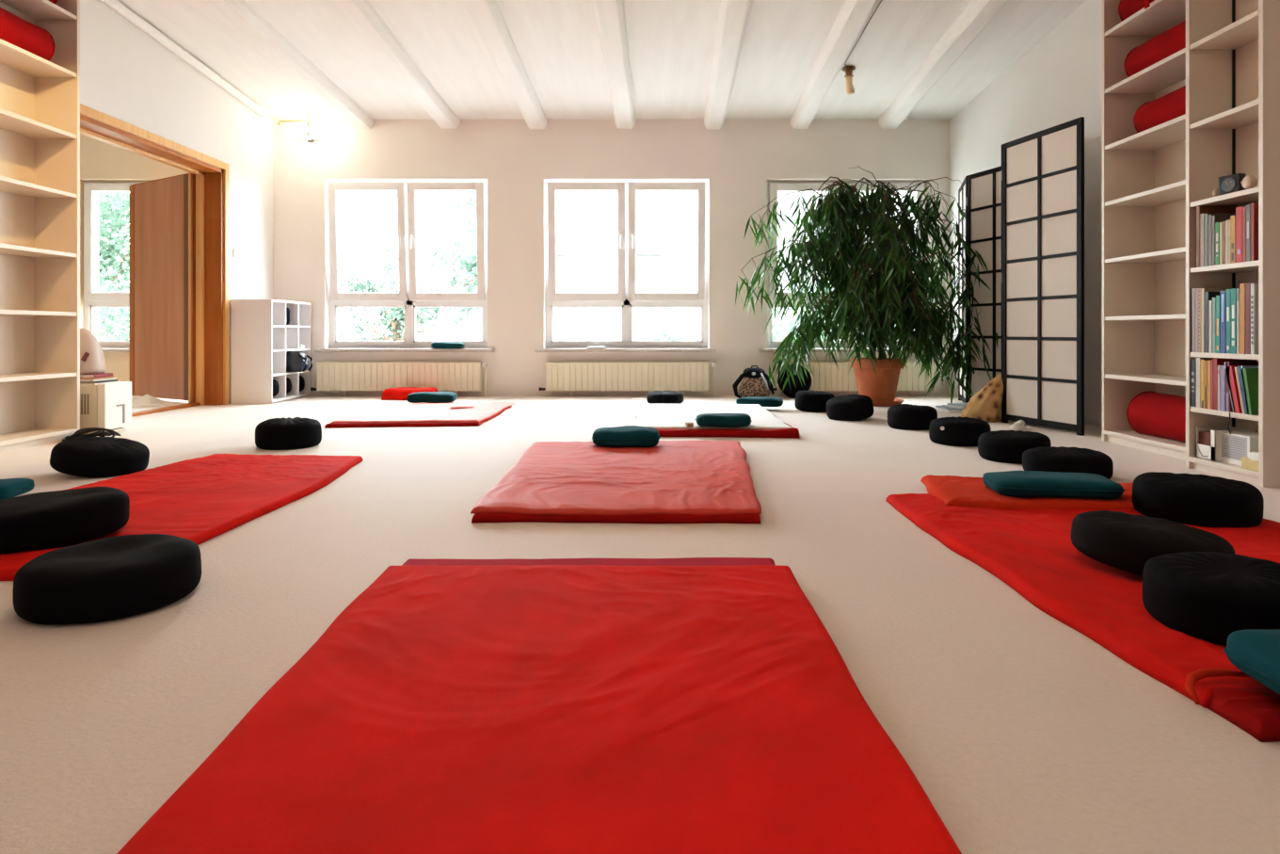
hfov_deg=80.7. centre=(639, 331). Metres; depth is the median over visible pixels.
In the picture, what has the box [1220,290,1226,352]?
book
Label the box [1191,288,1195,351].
book
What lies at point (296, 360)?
rucksack
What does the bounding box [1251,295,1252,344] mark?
print
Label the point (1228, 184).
alarm clock
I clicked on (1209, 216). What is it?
book
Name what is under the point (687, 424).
wooden block
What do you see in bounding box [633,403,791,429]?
blanket
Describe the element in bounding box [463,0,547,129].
beam
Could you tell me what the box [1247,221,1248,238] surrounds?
print
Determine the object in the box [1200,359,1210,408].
book
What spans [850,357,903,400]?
pot
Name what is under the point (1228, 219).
book
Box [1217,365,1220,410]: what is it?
book
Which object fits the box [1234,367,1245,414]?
book
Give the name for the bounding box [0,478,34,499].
pillow
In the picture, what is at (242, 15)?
beam
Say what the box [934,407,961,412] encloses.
magazine
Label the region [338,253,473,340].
tree
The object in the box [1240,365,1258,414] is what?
book
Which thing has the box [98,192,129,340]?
outdoor background
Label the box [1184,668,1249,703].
rolled hem
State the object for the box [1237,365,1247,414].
book
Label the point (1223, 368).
book
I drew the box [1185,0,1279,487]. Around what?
bookcase
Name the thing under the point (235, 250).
light switch
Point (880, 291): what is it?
potted ficus
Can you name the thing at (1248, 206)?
book
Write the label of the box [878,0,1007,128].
beam
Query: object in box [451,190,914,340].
outdoor background
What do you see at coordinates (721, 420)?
pillow
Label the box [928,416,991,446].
cushion
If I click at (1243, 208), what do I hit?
book
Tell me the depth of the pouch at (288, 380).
6.85 m
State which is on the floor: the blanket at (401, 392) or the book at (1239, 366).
the blanket at (401, 392)
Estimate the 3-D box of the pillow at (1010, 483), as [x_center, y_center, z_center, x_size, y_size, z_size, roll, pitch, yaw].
[1.440,0.533,2.640,0.418,0.066,0.228,0,0,7]
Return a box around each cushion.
[0,486,129,553]
[12,533,201,623]
[49,436,149,477]
[255,416,321,449]
[646,390,683,403]
[777,364,811,398]
[794,390,834,412]
[826,394,873,420]
[887,403,937,430]
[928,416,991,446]
[977,430,1051,463]
[1022,446,1113,479]
[1070,510,1235,575]
[1132,471,1263,527]
[1142,551,1279,645]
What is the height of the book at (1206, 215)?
0.230 m
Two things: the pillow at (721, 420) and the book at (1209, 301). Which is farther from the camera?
the pillow at (721, 420)
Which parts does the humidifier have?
label plate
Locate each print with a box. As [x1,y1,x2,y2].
[1191,371,1194,391]
[1204,386,1206,408]
[1216,232,1217,255]
[1216,318,1218,350]
[1221,293,1223,321]
[1226,306,1229,349]
[1226,392,1228,411]
[1231,242,1233,260]
[1232,304,1234,345]
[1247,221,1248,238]
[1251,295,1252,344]
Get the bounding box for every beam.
[204,0,373,128]
[331,0,460,128]
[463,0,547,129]
[592,0,635,128]
[704,0,752,129]
[790,0,877,128]
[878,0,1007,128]
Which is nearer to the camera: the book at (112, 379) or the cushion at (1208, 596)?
the cushion at (1208, 596)
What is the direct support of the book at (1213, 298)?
on the bookcase at (1233, 46)
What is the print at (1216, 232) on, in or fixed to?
attached to the book at (1217, 224)
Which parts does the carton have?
grey panel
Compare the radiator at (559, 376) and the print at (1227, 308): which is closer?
the print at (1227, 308)
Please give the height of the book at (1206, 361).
0.211 m
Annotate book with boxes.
[80,372,113,377]
[80,375,114,379]
[80,377,116,381]
[80,379,117,383]
[1190,288,1191,351]
[1190,359,1196,407]
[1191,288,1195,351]
[1195,288,1198,351]
[1196,206,1237,267]
[1196,357,1218,407]
[1198,288,1200,351]
[1200,213,1204,266]
[1200,288,1232,351]
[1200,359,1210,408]
[1204,213,1235,266]
[1204,291,1220,352]
[1204,360,1207,408]
[1207,360,1210,409]
[1208,214,1234,265]
[1208,300,1212,352]
[1210,359,1213,409]
[1211,215,1230,265]
[1212,297,1215,352]
[1213,358,1256,410]
[1215,222,1219,265]
[1216,295,1220,352]
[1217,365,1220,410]
[1219,222,1222,264]
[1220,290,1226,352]
[1220,365,1225,411]
[1222,221,1225,264]
[1224,362,1235,412]
[1225,220,1228,263]
[1225,361,1258,411]
[1225,365,1242,413]
[1226,288,1230,352]
[1228,219,1230,263]
[1230,214,1235,263]
[1230,288,1236,353]
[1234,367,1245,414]
[1235,206,1246,262]
[1236,288,1239,353]
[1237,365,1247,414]
[1239,283,1245,353]
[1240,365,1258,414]
[1240,368,1258,415]
[1242,207,1246,261]
[1245,282,1258,353]
[1246,203,1250,261]
[1250,202,1258,260]
[1250,283,1258,353]
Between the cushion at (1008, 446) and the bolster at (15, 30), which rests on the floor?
the cushion at (1008, 446)
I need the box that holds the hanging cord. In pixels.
[1227,412,1231,433]
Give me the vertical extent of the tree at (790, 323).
5.073 m
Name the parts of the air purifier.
lid, panel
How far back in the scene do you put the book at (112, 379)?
4.49 m
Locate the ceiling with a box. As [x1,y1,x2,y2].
[118,0,1086,119]
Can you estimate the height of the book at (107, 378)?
0.012 m
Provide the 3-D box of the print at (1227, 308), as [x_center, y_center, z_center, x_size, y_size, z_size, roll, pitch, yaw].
[2.484,-0.013,3.181,0.002,0.180,0.010,0,0,0]
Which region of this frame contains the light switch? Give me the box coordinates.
[233,248,239,257]
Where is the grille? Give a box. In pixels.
[80,394,88,414]
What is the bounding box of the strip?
[131,402,179,407]
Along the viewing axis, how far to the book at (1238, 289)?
3.13 m
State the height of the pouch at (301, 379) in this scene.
0.173 m
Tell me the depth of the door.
6.38 m
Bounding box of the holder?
[842,65,855,95]
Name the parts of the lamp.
arm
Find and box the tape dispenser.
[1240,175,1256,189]
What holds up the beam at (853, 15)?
attached to the ceiling
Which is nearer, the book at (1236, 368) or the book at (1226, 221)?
the book at (1236, 368)
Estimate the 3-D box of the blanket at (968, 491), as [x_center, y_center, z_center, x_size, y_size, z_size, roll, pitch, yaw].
[1.488,0.579,2.697,0.863,0.037,0.493,0,0,10]
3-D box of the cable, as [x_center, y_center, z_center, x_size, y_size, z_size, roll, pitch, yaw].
[1.617,-2.225,4.797,0.064,0.209,2.594,0,0,2]
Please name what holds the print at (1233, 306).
attached to the book at (1233, 292)
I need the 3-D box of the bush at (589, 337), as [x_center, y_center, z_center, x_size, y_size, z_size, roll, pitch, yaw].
[-1.113,1.831,11.062,2.106,3.585,1.892,0,0,0]
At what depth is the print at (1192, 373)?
3.38 m
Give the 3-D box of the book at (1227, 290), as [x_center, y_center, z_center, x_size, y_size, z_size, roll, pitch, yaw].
[2.569,-0.043,3.181,0.171,0.272,0.022,0,0,0]
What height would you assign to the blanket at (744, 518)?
0.029 m
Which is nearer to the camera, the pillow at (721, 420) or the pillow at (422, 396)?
the pillow at (721, 420)
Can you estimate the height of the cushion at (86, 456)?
0.150 m
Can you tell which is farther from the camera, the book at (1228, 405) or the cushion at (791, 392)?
the cushion at (791, 392)
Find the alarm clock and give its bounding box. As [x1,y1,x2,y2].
[1218,173,1245,195]
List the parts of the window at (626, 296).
sash, handle, sill, handle, sash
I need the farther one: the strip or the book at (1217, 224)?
the strip
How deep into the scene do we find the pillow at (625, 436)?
3.72 m
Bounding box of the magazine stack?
[934,402,967,412]
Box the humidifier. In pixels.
[80,328,105,374]
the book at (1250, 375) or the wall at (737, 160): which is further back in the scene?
the wall at (737, 160)
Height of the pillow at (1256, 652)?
0.077 m
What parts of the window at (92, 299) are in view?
sash, sill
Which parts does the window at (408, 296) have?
sash, handle, sill, handle, sash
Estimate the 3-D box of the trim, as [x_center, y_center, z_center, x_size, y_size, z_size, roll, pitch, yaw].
[-3.485,-2.287,3.500,0.070,0.612,7.005,0,0,0]
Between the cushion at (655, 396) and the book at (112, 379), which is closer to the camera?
the book at (112, 379)
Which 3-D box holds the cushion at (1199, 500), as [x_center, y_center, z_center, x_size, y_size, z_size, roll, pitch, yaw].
[1.784,0.534,2.423,0.342,0.129,0.341,0,0,0]
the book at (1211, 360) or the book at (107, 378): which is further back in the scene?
the book at (107, 378)
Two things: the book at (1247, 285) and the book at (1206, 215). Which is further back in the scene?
the book at (1206, 215)
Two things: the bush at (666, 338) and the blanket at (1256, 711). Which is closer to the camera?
the blanket at (1256, 711)
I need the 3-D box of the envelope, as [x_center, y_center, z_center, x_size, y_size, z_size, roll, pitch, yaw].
[-0.420,0.154,7.220,0.170,0.018,0.100,0,0,-6]
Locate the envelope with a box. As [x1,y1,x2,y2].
[587,346,605,348]
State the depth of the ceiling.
5.81 m
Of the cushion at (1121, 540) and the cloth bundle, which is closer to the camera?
the cushion at (1121, 540)
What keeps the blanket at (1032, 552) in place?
on the floor
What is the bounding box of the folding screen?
[958,116,1084,435]
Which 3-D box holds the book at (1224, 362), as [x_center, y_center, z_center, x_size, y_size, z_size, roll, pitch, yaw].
[2.569,0.235,3.171,0.170,0.212,0.063,0,0,0]
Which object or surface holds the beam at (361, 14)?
attached to the ceiling
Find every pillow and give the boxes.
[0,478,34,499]
[406,391,457,402]
[431,341,463,348]
[592,425,659,447]
[694,413,751,427]
[736,396,783,406]
[982,470,1124,498]
[1223,628,1279,694]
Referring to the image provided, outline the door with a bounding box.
[80,103,229,416]
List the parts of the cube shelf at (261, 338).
panel, panel, shelf, shelf, shelf, panel, panel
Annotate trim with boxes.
[100,0,269,118]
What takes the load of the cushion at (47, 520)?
on the blanket at (199, 500)
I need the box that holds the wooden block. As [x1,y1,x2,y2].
[685,421,693,426]
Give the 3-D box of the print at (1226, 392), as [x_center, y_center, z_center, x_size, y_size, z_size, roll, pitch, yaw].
[2.484,0.299,3.184,0.002,0.080,0.010,0,0,0]
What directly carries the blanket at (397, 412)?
on the blanket at (444, 424)
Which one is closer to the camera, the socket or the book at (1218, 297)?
the book at (1218, 297)
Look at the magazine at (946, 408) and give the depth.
5.85 m
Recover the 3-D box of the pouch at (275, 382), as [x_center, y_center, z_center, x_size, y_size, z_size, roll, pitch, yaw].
[-3.315,0.496,6.631,0.262,0.164,0.112,0,0,0]
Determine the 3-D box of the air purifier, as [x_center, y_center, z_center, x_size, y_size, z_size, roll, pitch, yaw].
[-3.326,0.464,4.567,0.338,0.312,0.240,0,0,0]
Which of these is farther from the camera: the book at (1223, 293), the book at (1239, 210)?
the book at (1223, 293)
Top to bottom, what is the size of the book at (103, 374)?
0.020 m
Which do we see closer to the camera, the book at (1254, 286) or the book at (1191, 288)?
the book at (1254, 286)
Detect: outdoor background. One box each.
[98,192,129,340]
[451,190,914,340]
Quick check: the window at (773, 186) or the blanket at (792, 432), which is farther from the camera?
the window at (773, 186)
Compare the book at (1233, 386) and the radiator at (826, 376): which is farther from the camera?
the radiator at (826, 376)
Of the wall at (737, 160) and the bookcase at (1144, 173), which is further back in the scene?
the wall at (737, 160)
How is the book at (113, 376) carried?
on the book at (107, 378)
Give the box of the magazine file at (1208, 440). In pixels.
[1195,427,1255,461]
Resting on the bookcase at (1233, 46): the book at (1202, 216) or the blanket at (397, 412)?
the book at (1202, 216)
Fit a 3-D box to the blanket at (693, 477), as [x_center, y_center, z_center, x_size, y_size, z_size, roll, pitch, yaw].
[-0.023,0.582,3.229,1.117,0.027,1.588,0,0,0]
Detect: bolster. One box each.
[0,7,55,61]
[1118,0,1154,21]
[1124,19,1185,77]
[1126,390,1185,442]
[1134,85,1185,132]
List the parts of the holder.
ceiling plate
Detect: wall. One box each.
[80,0,273,403]
[80,119,949,396]
[949,0,1102,427]
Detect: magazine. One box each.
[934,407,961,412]
[935,405,963,410]
[942,404,964,408]
[947,402,967,406]
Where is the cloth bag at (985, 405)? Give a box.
[960,373,1003,422]
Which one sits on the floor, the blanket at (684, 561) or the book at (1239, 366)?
the blanket at (684, 561)
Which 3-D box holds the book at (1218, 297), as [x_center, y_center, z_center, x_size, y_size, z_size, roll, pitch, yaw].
[2.569,-0.030,3.236,0.171,0.247,0.022,0,0,0]
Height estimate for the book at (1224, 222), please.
0.183 m
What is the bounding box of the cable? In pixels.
[844,0,882,66]
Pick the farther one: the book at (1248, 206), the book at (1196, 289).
the book at (1196, 289)
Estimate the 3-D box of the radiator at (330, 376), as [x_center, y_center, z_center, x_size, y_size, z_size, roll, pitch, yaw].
[-2.289,0.455,7.166,1.686,0.330,0.144,0,0,0]
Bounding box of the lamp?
[277,105,321,143]
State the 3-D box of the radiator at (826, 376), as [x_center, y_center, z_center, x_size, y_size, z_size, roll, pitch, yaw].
[2.056,0.455,7.166,1.636,0.330,0.144,0,0,0]
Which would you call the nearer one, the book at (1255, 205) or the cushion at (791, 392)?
the book at (1255, 205)
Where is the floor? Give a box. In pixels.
[0,395,1279,853]
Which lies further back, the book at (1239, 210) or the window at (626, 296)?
the window at (626, 296)
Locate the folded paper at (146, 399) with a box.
[131,394,168,404]
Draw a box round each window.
[83,180,149,351]
[314,180,494,351]
[534,180,716,351]
[758,180,926,351]
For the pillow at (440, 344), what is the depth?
7.16 m
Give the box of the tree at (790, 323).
[772,258,914,340]
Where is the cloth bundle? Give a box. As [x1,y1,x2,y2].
[286,306,289,325]
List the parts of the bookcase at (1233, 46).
panel, shelf, shelf, shelf, shelf, shelf, shelf, shelf, panel, panel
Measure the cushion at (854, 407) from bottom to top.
0.168 m
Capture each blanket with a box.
[0,453,362,580]
[116,564,961,853]
[324,405,511,427]
[331,401,514,422]
[381,386,437,399]
[401,557,775,565]
[470,440,761,514]
[471,512,760,523]
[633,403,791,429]
[636,416,799,437]
[885,493,1279,707]
[920,474,1135,510]
[1207,687,1279,741]
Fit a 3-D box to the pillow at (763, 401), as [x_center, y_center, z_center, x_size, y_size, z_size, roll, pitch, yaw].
[0.950,0.553,5.980,0.368,0.073,0.208,0,0,13]
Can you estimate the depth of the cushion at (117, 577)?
1.63 m
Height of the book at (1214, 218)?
0.216 m
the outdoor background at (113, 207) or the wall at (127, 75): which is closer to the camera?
the wall at (127, 75)
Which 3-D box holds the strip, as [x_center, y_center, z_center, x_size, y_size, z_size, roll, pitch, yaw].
[-3.950,0.603,6.120,0.350,0.020,0.050,0,0,-26]
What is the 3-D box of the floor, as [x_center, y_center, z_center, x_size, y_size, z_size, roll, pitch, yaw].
[-1.800,0.667,2.130,10.800,0.106,10.260,0,0,0]
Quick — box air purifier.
[80,381,131,433]
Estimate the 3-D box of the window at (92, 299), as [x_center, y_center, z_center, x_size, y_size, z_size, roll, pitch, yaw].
[-4.650,-0.634,7.295,1.700,1.661,0.230,0,0,0]
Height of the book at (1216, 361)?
0.221 m
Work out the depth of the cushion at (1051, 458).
3.12 m
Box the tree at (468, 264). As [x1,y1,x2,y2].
[377,190,569,335]
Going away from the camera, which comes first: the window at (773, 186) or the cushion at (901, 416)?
the cushion at (901, 416)
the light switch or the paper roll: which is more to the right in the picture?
the paper roll
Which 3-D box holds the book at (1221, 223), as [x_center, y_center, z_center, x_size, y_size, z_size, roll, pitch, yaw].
[2.569,-0.376,3.220,0.170,0.181,0.011,0,0,0]
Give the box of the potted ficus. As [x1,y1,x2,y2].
[735,165,997,406]
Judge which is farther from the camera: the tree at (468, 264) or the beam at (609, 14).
the tree at (468, 264)
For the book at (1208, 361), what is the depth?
3.29 m
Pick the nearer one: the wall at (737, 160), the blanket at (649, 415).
the blanket at (649, 415)
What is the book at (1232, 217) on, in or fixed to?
on the bookcase at (1233, 46)
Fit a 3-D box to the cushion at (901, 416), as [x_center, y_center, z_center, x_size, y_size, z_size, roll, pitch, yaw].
[1.753,0.546,4.857,0.304,0.146,0.304,0,0,0]
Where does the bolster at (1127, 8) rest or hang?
on the bookcase at (1144, 173)
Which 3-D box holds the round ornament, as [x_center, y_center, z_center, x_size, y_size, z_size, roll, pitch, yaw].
[2.500,-0.600,3.265,0.028,0.036,0.027,0,0,0]
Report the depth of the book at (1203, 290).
3.32 m
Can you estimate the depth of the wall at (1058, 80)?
5.34 m
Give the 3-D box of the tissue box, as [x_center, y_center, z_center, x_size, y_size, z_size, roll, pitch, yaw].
[2.508,0.528,3.075,0.028,0.074,0.105,0,0,0]
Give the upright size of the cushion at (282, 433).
0.150 m
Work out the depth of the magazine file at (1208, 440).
3.33 m
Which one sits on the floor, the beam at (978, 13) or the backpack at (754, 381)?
the backpack at (754, 381)
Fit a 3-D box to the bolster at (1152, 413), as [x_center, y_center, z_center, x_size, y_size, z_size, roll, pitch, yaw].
[2.760,0.441,3.815,0.243,0.234,0.630,0,0,0]
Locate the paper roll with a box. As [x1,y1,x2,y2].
[1009,419,1024,430]
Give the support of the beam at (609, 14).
attached to the ceiling
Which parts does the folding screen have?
panel frame, panel frame, panel frame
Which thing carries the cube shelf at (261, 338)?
on the floor
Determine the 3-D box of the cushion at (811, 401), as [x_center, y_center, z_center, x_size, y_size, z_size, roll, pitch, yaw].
[1.371,0.543,5.901,0.310,0.153,0.310,0,0,0]
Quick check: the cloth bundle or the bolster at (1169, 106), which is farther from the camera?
the cloth bundle
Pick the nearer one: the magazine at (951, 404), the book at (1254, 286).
the book at (1254, 286)
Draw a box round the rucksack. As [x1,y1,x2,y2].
[286,350,313,371]
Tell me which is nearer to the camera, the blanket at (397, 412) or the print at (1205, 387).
the print at (1205, 387)
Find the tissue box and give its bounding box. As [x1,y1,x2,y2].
[1241,451,1258,470]
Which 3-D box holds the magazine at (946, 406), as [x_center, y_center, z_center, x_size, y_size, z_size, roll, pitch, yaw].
[2.586,0.591,5.949,0.300,0.011,0.220,0,0,-20]
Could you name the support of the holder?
hanging from the ceiling
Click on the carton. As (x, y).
(1235, 445)
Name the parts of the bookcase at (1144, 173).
panel, shelf, shelf, shelf, shelf, shelf, shelf, shelf, shelf, panel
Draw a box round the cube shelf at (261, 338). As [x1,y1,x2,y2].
[230,299,311,403]
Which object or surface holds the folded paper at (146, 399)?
on the floor
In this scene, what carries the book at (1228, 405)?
on the bookcase at (1233, 46)
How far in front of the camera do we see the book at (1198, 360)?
3.35 m
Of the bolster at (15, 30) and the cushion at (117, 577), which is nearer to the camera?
the cushion at (117, 577)
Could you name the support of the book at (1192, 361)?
on the bookcase at (1233, 46)
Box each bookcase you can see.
[0,0,79,452]
[1102,0,1185,460]
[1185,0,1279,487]
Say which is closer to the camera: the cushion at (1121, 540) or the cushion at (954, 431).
the cushion at (1121, 540)
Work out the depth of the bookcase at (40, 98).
4.32 m
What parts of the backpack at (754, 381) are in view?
silver trim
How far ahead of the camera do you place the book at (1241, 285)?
3.10 m
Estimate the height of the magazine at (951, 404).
0.011 m
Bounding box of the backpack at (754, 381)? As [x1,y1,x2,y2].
[732,365,774,398]
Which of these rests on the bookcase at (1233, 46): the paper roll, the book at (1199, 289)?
the book at (1199, 289)
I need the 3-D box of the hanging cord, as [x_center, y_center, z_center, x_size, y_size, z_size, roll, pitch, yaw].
[2.471,0.385,3.157,0.007,0.091,0.012,0,0,-30]
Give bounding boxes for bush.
[553,335,599,340]
[650,329,700,340]
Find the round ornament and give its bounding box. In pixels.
[1212,189,1218,196]
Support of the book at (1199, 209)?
on the bookcase at (1233, 46)
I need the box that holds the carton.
[1221,432,1258,465]
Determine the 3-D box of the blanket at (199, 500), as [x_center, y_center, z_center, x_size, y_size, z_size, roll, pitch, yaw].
[-1.776,0.601,2.771,1.042,0.036,1.816,0,0,0]
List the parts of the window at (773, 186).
sash, sill, sash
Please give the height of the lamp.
0.346 m
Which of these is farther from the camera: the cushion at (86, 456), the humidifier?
the humidifier
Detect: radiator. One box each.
[310,361,487,396]
[538,361,717,396]
[773,361,943,396]
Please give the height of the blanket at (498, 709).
0.023 m
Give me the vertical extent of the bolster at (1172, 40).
0.208 m
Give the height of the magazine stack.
0.046 m
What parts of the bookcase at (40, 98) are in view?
panel, shelf, shelf, shelf, shelf, shelf, shelf, shelf, shelf, panel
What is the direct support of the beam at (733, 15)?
attached to the ceiling
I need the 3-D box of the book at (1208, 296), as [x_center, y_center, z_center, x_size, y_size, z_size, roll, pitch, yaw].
[2.569,-0.040,3.301,0.170,0.266,0.020,0,0,0]
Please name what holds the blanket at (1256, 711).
on the floor
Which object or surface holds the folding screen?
on the floor
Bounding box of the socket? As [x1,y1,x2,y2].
[845,75,854,95]
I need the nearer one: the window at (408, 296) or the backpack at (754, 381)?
the backpack at (754, 381)
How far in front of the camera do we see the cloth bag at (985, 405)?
5.14 m
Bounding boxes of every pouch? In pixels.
[272,378,278,396]
[286,377,291,393]
[299,375,304,391]
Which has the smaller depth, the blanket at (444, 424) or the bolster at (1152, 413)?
the bolster at (1152, 413)
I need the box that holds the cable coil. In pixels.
[62,427,121,441]
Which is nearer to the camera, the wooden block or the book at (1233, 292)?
the book at (1233, 292)

